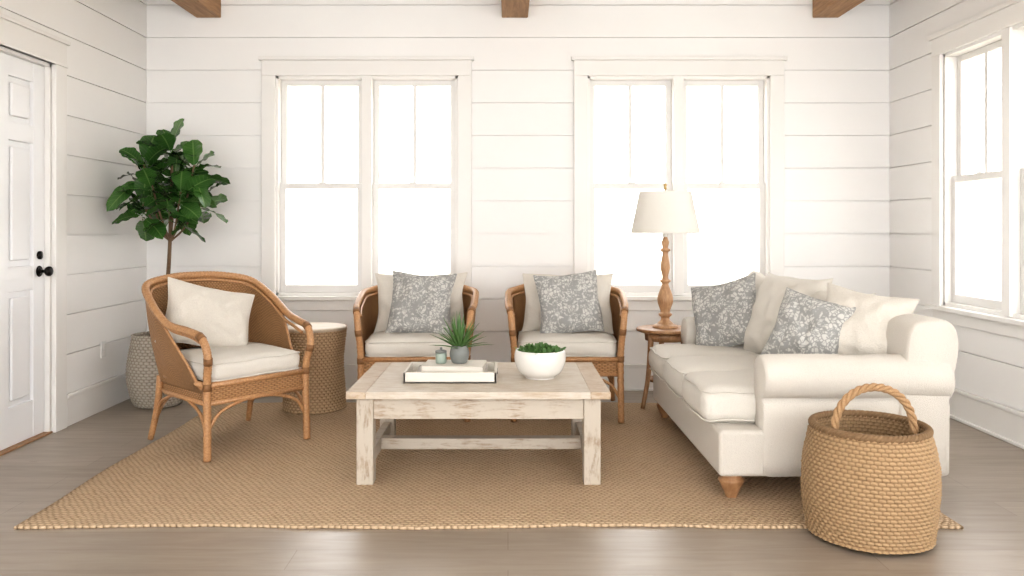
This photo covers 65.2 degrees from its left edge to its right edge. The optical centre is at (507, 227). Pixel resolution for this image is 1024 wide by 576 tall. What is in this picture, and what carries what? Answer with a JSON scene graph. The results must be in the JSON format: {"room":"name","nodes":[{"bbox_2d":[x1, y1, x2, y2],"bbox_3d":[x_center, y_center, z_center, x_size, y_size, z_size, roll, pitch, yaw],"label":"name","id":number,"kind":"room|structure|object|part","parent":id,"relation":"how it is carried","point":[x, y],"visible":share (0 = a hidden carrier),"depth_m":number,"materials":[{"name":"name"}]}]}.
{"room":"living room","nodes":[
{"label":"living room","id":0,"kind":"room"},
{"bbox_2d":[0,0,146,430],"bbox_3d":[-2.975,-0.300,2.410,0.150,3.200,8.020,0,0,0],"label":"wall","id":1,"kind":"structure","parent":0,"point":[107,73],"depth_m":5.68,"materials":[{"name":"white wood"}]},
{"bbox_2d":[0,52,43,450],"bbox_3d":[-2.950,0.135,4.640,0.040,2.306,0.836,0,0,0],"label":"door","id":2,"kind":"structure","parent":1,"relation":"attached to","point":[20,422],"depth_m":4.89,"materials":[{"name":"white wood"}]},
{"bbox_2d":[9,82,28,400],"bbox_3d":[-2.944,0.080,4.640,0.020,1.890,0.526,0,0,0],"label":"panels","id":3,"kind":"object","parent":2,"relation":"attached to","point":[18,94],"visible":1,"depth_m":4.79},
{"bbox_2d":[8,76,29,406],"bbox_3d":[-2.955,0.130,4.640,0.006,2.140,0.736,0,0,0],"label":"panel backs","id":4,"kind":"object","parent":2,"relation":"attached to","point":[10,79],"visible":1,"depth_m":4.82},
{"bbox_2d":[37,251,42,258],"bbox_3d":[-2.920,0.170,4.998,0.020,0.052,0.052,0,0,0],"label":"deadbolt","id":5,"kind":"object","parent":2,"relation":"attached to","point":[39,253],"visible":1,"depth_m":4.99,"materials":[{"name":"black metal"}]},
{"bbox_2d":[36,266,52,276],"bbox_3d":[-2.890,0.270,4.998,0.080,0.070,0.070,0,0,0],"label":"handle","id":6,"kind":"object","parent":2,"relation":"attached to","point":[48,271],"visible":1,"depth_m":4.98,"materials":[{"name":"black metal"}]},
{"bbox_2d":[0,12,70,432],"bbox_3d":[-2.953,0.043,4.640,0.195,2.515,1.180,0,0,0],"label":"door frame","id":7,"kind":"structure","parent":1,"relation":"attached to","point":[19,36],"depth_m":5.08,"materials":[{"name":"white wood"}]},
{"bbox_2d":[67,372,129,426],"bbox_3d":[-2.885,1.195,2.410,0.030,0.210,8.020,0,0,0],"label":"baseboard","id":8,"kind":"structure","parent":1,"relation":"attached to","point":[83,403],"depth_m":5.59,"materials":[{"name":"white wood"}]},
{"bbox_2d":[101,341,105,357],"bbox_3d":[-2.896,0.870,5.730,0.009,0.116,0.072,0,0,0],"label":"wall outlet","id":9,"kind":"object","parent":1,"relation":"attached to","point":[103,344],"visible":1,"depth_m":5.72,"materials":[{"name":"plastic"}]},
{"bbox_2d":[171,0,220,17],"bbox_3d":[-2.400,-1.792,2.409,0.200,0.214,8.018,0,0,0],"label":"ceiling beam","id":10,"kind":"structure","parent":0,"point":[198,8],"depth_m":6.20,"materials":[{"name":"brown wood"}]},
{"bbox_2d":[0,391,1023,575],"bbox_3d":[0.080,1.350,2.485,6.260,0.100,8.170,0,0,0],"label":"floor","id":11,"kind":"structure","parent":0,"point":[983,492],"depth_m":3.32,"materials":[{"name":"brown wood"}]},
{"bbox_2d":[0,431,52,455],"bbox_3d":[-2.970,1.294,4.640,0.160,0.011,0.880,0,0,0],"label":"threshold","id":12,"kind":"object","parent":11,"relation":"on","point":[36,437],"visible":0.5,"depth_m":4.81,"materials":[{"name":"brown wood"}]},
{"bbox_2d":[106,118,229,408],"bbox_3d":[-2.439,0.253,5.816,0.832,2.092,0.690,0,0,0],"label":"fiddle leaf fig","id":13,"kind":"object","parent":11,"relation":"on","point":[187,187],"visible":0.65,"depth_m":5.74,"materials":[{"name":"plant"}]},
{"bbox_2d":[125,331,181,408],"bbox_3d":[-2.572,1.037,5.880,0.434,0.524,0.433,0,0,0],"label":"pot","id":14,"kind":"object","parent":13,"relation":"attached to","point":[141,373],"depth_m":5.69,"materials":[{"name":"white wicker"}]},
{"bbox_2d":[14,402,962,529],"bbox_3d":[-0.079,1.294,4.682,4.145,0.011,2.486,0,0,0],"label":"jute rug","id":15,"kind":"object","parent":11,"relation":"on","point":[262,472],"visible":0.62,"depth_m":4.05,"materials":[{"name":"beige wicker"}]},
{"bbox_2d":[141,271,314,461],"bbox_3d":[-1.720,0.783,4.892,0.852,1.006,0.843,0,0,42],"label":"rattan armchair","id":16,"kind":"object","parent":15,"relation":"on","point":[204,375],"visible":0.94,"depth_m":4.74,"materials":[{"name":"wicker"}]},
{"bbox_2d":[154,277,254,346],"bbox_3d":[-1.865,0.552,4.955,0.622,0.504,0.249,0,0,-30],"label":"throw pillow","id":17,"kind":"object","parent":16,"relation":"on","point":[222,316],"visible":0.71,"depth_m":4.90,"materials":[{"name":"beige fabric"}]},
{"bbox_2d":[180,342,299,381],"bbox_3d":[-1.673,0.805,4.851,0.625,0.165,0.620,0,0,42],"label":"seat cushion","id":18,"kind":"object","parent":16,"relation":"on","point":[252,361],"depth_m":4.67,"materials":[{"name":"fabric"}]},
{"bbox_2d":[282,322,346,413],"bbox_3d":[-1.388,0.993,5.742,0.457,0.584,0.459,0,0,0],"label":"table","id":19,"kind":"object","parent":15,"relation":"on","point":[327,387],"visible":0.73,"depth_m":5.57,"materials":[{"name":"brown wicker"}]},
{"bbox_2d":[353,285,478,421],"bbox_3d":[-0.636,0.835,5.638,0.863,0.902,0.770,0,0,-2],"label":"rattan armchair","id":20,"kind":"object","parent":15,"relation":"on","point":[380,346],"visible":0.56,"depth_m":5.32,"materials":[{"name":"wicker"}]},
{"bbox_2d":[364,331,464,356],"bbox_3d":[-0.636,0.805,5.605,0.684,0.160,0.606,0,0,-2],"label":"seat cushion","id":21,"kind":"object","parent":20,"relation":"on","point":[380,343],"depth_m":5.31,"materials":[{"name":"fabric"}]},
{"bbox_2d":[373,272,467,333],"bbox_3d":[-0.629,0.545,5.780,0.675,0.442,0.194,0,0,-3],"label":"throw pillow","id":22,"kind":"object","parent":20,"relation":"on","point":[384,281],"visible":0.39,"depth_m":5.75,"materials":[{"name":"beige fabric"}]},
{"bbox_2d":[385,271,456,333],"bbox_3d":[-0.608,0.535,5.623,0.478,0.462,0.231,0,0,5],"label":"floral pillow","id":23,"kind":"object","parent":20,"relation":"on","point":[420,303],"visible":0.93,"depth_m":5.55,"materials":[{"name":"grey fabric"}]},
{"bbox_2d":[346,362,610,484],"bbox_3d":[-0.147,1.051,4.415,1.315,0.472,0.890,0,0,0],"label":"coffee table","id":24,"kind":"object","parent":15,"relation":"on","point":[576,393],"visible":1,"depth_m":4.02,"materials":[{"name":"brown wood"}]},
{"bbox_2d":[403,362,497,382],"bbox_3d":[-0.305,0.785,4.360,0.496,0.057,0.340,0,0,0],"label":"serving tray","id":25,"kind":"object","parent":24,"relation":"on","point":[410,375],"visible":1,"depth_m":4.19,"materials":[{"name":"wood"}]},
{"bbox_2d":[417,365,487,371],"bbox_3d":[-0.300,0.785,4.360,0.380,0.035,0.250,0,0,-2],"label":"hardcover book","id":26,"kind":"object","parent":25,"relation":"on","point":[420,366],"visible":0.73,"depth_m":4.34,"materials":[{"name":"paper"}]},
{"bbox_2d":[422,360,486,371],"bbox_3d":[-0.290,0.752,4.365,0.330,0.030,0.220,0,0,3],"label":"hardcover book","id":27,"kind":"object","parent":26,"relation":"on","point":[429,365],"visible":0.91,"depth_m":4.26,"materials":[{"name":"paper"}]},
{"bbox_2d":[435,347,446,363],"bbox_3d":[-0.365,0.693,4.360,0.062,0.088,0.062,0,0,0],"label":"candle jar","id":28,"kind":"object","parent":27,"relation":"on","point":[441,354],"visible":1,"depth_m":4.33,"materials":[{"name":"green glass"}]},
{"bbox_3d":[-0.365,0.663,4.360,0.062,0.030,0.062,0,0,0],"label":"lid","id":29,"kind":"part","parent":28,"relation":"part of","materials":[{"name":"silver metal"}]},
{"bbox_2d":[430,312,491,363],"bbox_3d":[-0.256,0.596,4.380,0.342,0.284,0.344,0,0,-25],"label":"potted succulent","id":30,"kind":"object","parent":27,"relation":"on","point":[459,351],"visible":1,"depth_m":4.34,"materials":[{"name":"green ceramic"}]},
{"bbox_2d":[450,345,468,363],"bbox_3d":[-0.265,0.689,4.370,0.108,0.098,0.108,0,0,0],"label":"pot","id":31,"kind":"object","parent":30,"relation":"attached to","point":[460,354],"depth_m":4.33,"materials":[{"name":"grey ceramic"}]},
{"bbox_2d":[514,342,565,379],"bbox_3d":[0.176,0.720,4.360,0.284,0.191,0.281,0,0,0],"label":"bowl","id":32,"kind":"object","parent":24,"relation":"on","point":[539,361],"visible":1,"depth_m":4.26,"materials":[{"name":"white ceramic"}]},
{"bbox_2d":[505,284,628,422],"bbox_3d":[0.406,0.835,5.638,0.863,0.902,0.770,0,0,2],"label":"rattan armchair","id":33,"kind":"object","parent":15,"relation":"on","point":[605,350],"visible":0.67,"depth_m":5.31,"materials":[{"name":"wicker"}]},
{"bbox_2d":[517,330,616,356],"bbox_3d":[0.405,0.805,5.606,0.682,0.168,0.604,0,0,2],"label":"seat cushion","id":34,"kind":"object","parent":33,"relation":"on","point":[586,343],"depth_m":5.33,"materials":[{"name":"fabric"}]},
{"bbox_2d":[521,273,613,333],"bbox_3d":[0.428,0.547,5.778,0.664,0.434,0.198,0,0,6],"label":"throw pillow","id":35,"kind":"object","parent":33,"relation":"on","point":[532,318],"visible":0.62,"depth_m":5.75,"materials":[{"name":"beige fabric"}]},
{"bbox_2d":[533,270,604,333],"bbox_3d":[0.426,0.534,5.619,0.472,0.473,0.220,0,0,-8],"label":"floral pillow","id":36,"kind":"object","parent":33,"relation":"on","point":[568,303],"visible":0.89,"depth_m":5.56,"materials":[{"name":"grey fabric"}]},
{"bbox_2d":[636,325,682,408],"bbox_3d":[1.140,1.005,5.807,0.420,0.566,0.435,0,0,0],"label":"round side table","id":37,"kind":"object","parent":15,"relation":"on","point":[652,335],"visible":0.4,"depth_m":5.69,"materials":[{"name":"brown wood"}]},
{"bbox_2d":[631,183,699,328],"bbox_3d":[1.140,0.197,5.800,0.492,1.050,0.492,0,0,0],"label":"table lamp","id":38,"kind":"object","parent":37,"relation":"on","point":[664,212],"visible":1,"depth_m":5.64,"materials":[{"name":"white fabric"}]},
{"bbox_3d":[1.140,-0.113,5.800,0.492,0.300,0.492,0,0,0],"label":"lamp shade","id":39,"kind":"part","parent":38,"relation":"part of","materials":[{"name":"fabric"}]},
{"bbox_2d":[649,270,958,497],"bbox_3d":[1.525,0.784,4.635,1.198,1.005,1.846,0,0,0],"label":"sofa","id":40,"kind":"object","parent":15,"relation":"on","point":[747,412],"visible":0.76,"depth_m":3.77,"materials":[{"name":"fabric"}]},
{"bbox_3d":[1.070,1.228,5.435,0.121,0.117,0.121,0,0,0],"label":"leg","id":41,"kind":"part","parent":40,"relation":"part of","materials":[{"name":"brown wood"}]},
{"bbox_3d":[1.640,0.886,5.450,0.885,0.576,0.214,0,0,0],"label":"arm","id":42,"kind":"part","parent":40,"relation":"part of","materials":[{"name":"fabric"}]},
{"bbox_2d":[649,343,759,381],"bbox_3d":[1.392,0.868,5.136,0.928,0.234,0.522,0,0,0],"label":"seat cushion","id":43,"kind":"object","parent":40,"relation":"on","point":[658,354],"depth_m":5.00,"materials":[{"name":"fabric"}]},
{"bbox_2d":[664,355,757,397],"bbox_3d":[1.395,0.868,4.635,0.930,0.237,0.520,0,0,0],"label":"seat cushion","id":44,"kind":"object","parent":40,"relation":"on","point":[675,367],"depth_m":4.55,"materials":[{"name":"fabric"}]},
{"bbox_2d":[682,370,754,421],"bbox_3d":[1.395,0.869,4.136,0.934,0.233,0.521,0,0,0],"label":"seat cushion","id":45,"kind":"object","parent":40,"relation":"on","point":[709,395],"depth_m":3.92,"materials":[{"name":"fabric"}]},
{"bbox_2d":[691,273,755,346],"bbox_3d":[1.397,0.555,5.164,0.532,0.538,0.236,0,0,34],"label":"floral pillow","id":46,"kind":"object","parent":40,"relation":"on","point":[722,313],"visible":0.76,"depth_m":5.11,"materials":[{"name":"grey fabric"}]},
{"bbox_3d":[1.070,1.228,3.835,0.121,0.117,0.121,0,0,0],"label":"leg","id":47,"kind":"part","parent":40,"relation":"part of","materials":[{"name":"brown wood"}]},
{"bbox_2d":[747,270,765,294],"bbox_3d":[1.662,0.560,5.231,0.291,0.539,0.559,21,-1,-15],"label":"cushion","id":48,"kind":"object","parent":40,"relation":"on","point":[759,277],"depth_m":5.24,"materials":[{"name":"fabric"}]},
{"bbox_2d":[744,272,832,353],"bbox_3d":[1.679,0.544,4.834,0.301,0.553,0.553,21,-7,-21],"label":"cushion","id":49,"kind":"object","parent":40,"relation":"on","point":[765,309],"depth_m":4.83,"materials":[{"name":"fabric"}]},
{"bbox_2d":[760,287,855,354],"bbox_3d":[1.576,0.550,4.199,0.223,0.453,0.455,0,0,-40],"label":"floral pillow","id":50,"kind":"object","parent":40,"relation":"on","point":[807,325],"visible":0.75,"depth_m":4.15,"materials":[{"name":"grey fabric"}]},
{"bbox_2d":[812,291,875,300],"bbox_3d":[1.776,0.575,4.396,0.298,0.493,0.558,20,-5,-7],"label":"cushion","id":51,"kind":"object","parent":40,"relation":"on","point":[821,295],"depth_m":4.50,"materials":[{"name":"fabric"}]},
{"bbox_3d":[1.640,0.887,3.820,0.885,0.572,0.216,0,0,0],"label":"arm","id":52,"kind":"part","parent":40,"relation":"part of","materials":[{"name":"fabric"}]},
{"bbox_2d":[826,282,919,354],"bbox_3d":[1.819,0.525,4.119,0.297,0.464,0.461,0,0,-38],"label":"throw pillow","id":53,"kind":"object","parent":40,"relation":"on","point":[864,332],"visible":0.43,"depth_m":4.03,"materials":[{"name":"beige fabric"}]},
{"bbox_2d":[800,383,941,554],"bbox_3d":[1.529,0.965,3.390,0.548,0.640,0.551,0,0,29],"label":"seagrass basket","id":54,"kind":"object","parent":15,"relation":"on","point":[871,481],"visible":1,"depth_m":3.19,"materials":[{"name":"wicker"}]},
{"bbox_3d":[1.525,0.752,3.330,0.366,0.215,0.036,0,0,0],"label":"handle","id":55,"kind":"part","parent":54,"relation":"part of","materials":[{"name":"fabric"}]},
{"bbox_2d":[501,0,528,17],"bbox_3d":[0.055,-1.792,2.409,0.210,0.214,8.018,0,0,0],"label":"ceiling beam","id":56,"kind":"structure","parent":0,"point":[510,8],"depth_m":6.14,"materials":[{"name":"brown wood"}]},
{"bbox_2d":[145,0,890,363],"bbox_3d":[0.080,-0.300,6.495,6.260,3.200,0.150,0,0,0],"label":"wall","id":57,"kind":"structure","parent":0,"point":[203,72],"depth_m":6.42,"materials":[{"name":"white wood"}]},
{"bbox_2d":[258,56,473,309],"bbox_3d":[-1.132,-0.355,6.475,1.740,2.030,0.230,0,0,0],"label":"window frame","id":58,"kind":"structure","parent":57,"relation":"attached to","point":[366,67],"depth_m":6.39,"materials":[{"name":"white wood"}]},
{"bbox_2d":[280,80,454,291],"bbox_3d":[-1.132,-0.340,6.503,1.420,1.720,0.075,0,0,0],"label":"sash","id":59,"kind":"object","parent":57,"relation":"attached to","point":[284,185],"visible":0.84,"depth_m":6.50,"materials":[{"name":"white wood"}]},
{"bbox_2d":[319,182,416,183],"bbox_3d":[-1.132,-0.362,6.460,0.790,0.015,0.020,0,0,0],"label":"sash lock","id":60,"kind":"object","parent":59,"relation":"attached to","point":[319,182],"visible":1,"depth_m":6.45,"materials":[{"name":"white metal"}]},
{"bbox_2d":[344,364,652,390],"bbox_3d":[0.080,1.195,6.402,5.960,0.210,0.035,0,0,0],"label":"baseboard","id":61,"kind":"structure","parent":57,"relation":"attached to","point":[634,374],"depth_m":6.40,"materials":[{"name":"white wood"}]},
{"bbox_2d":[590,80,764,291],"bbox_3d":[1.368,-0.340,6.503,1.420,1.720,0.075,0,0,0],"label":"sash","id":62,"kind":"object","parent":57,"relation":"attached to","point":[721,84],"visible":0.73,"depth_m":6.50,"materials":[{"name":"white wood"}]},
{"bbox_2d":[571,56,787,309],"bbox_3d":[1.368,-0.355,6.475,1.740,2.030,0.230,0,0,0],"label":"window frame","id":63,"kind":"structure","parent":57,"relation":"attached to","point":[678,67],"depth_m":6.39,"materials":[{"name":"white wood"}]},
{"bbox_2d":[813,0,864,17],"bbox_3d":[2.545,-1.792,2.409,0.210,0.214,8.018,0,0,0],"label":"ceiling beam","id":64,"kind":"structure","parent":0,"point":[821,8],"depth_m":6.19,"materials":[{"name":"brown wood"}]},
{"bbox_2d":[889,0,1023,411],"bbox_3d":[3.135,-0.300,2.410,0.150,3.200,8.020,0,0,0],"label":"wall","id":65,"kind":"structure","parent":0,"point":[990,366],"depth_m":5.91,"materials":[{"name":"white wood"}]},
{"bbox_2d":[925,0,1023,339],"bbox_3d":[3.115,-0.355,4.890,0.230,2.030,1.740,0,0,0],"label":"window frame","id":66,"kind":"structure","parent":65,"relation":"attached to","point":[1002,17],"depth_m":5.20,"materials":[{"name":"white wood"}]},
{"bbox_2d":[948,387,1023,448],"bbox_3d":[3.042,1.195,2.410,0.035,0.210,8.020,0,0,0],"label":"baseboard","id":67,"kind":"structure","parent":65,"relation":"attached to","point":[1005,423],"depth_m":5.06,"materials":[{"name":"white wood"}]},
{"label":"outside","id":68,"kind":"structure","parent":0,"visible":0},
{"bbox_2d":[287,245,1001,299],"bbox_3d":[10.000,1.700,35.000,100.000,0.001,90.000,0,0,0],"label":"ground","id":69,"kind":"structure","parent":68,"point":[306,264],"depth_m":38.31,"materials":[{"name":"white"}]}
]}

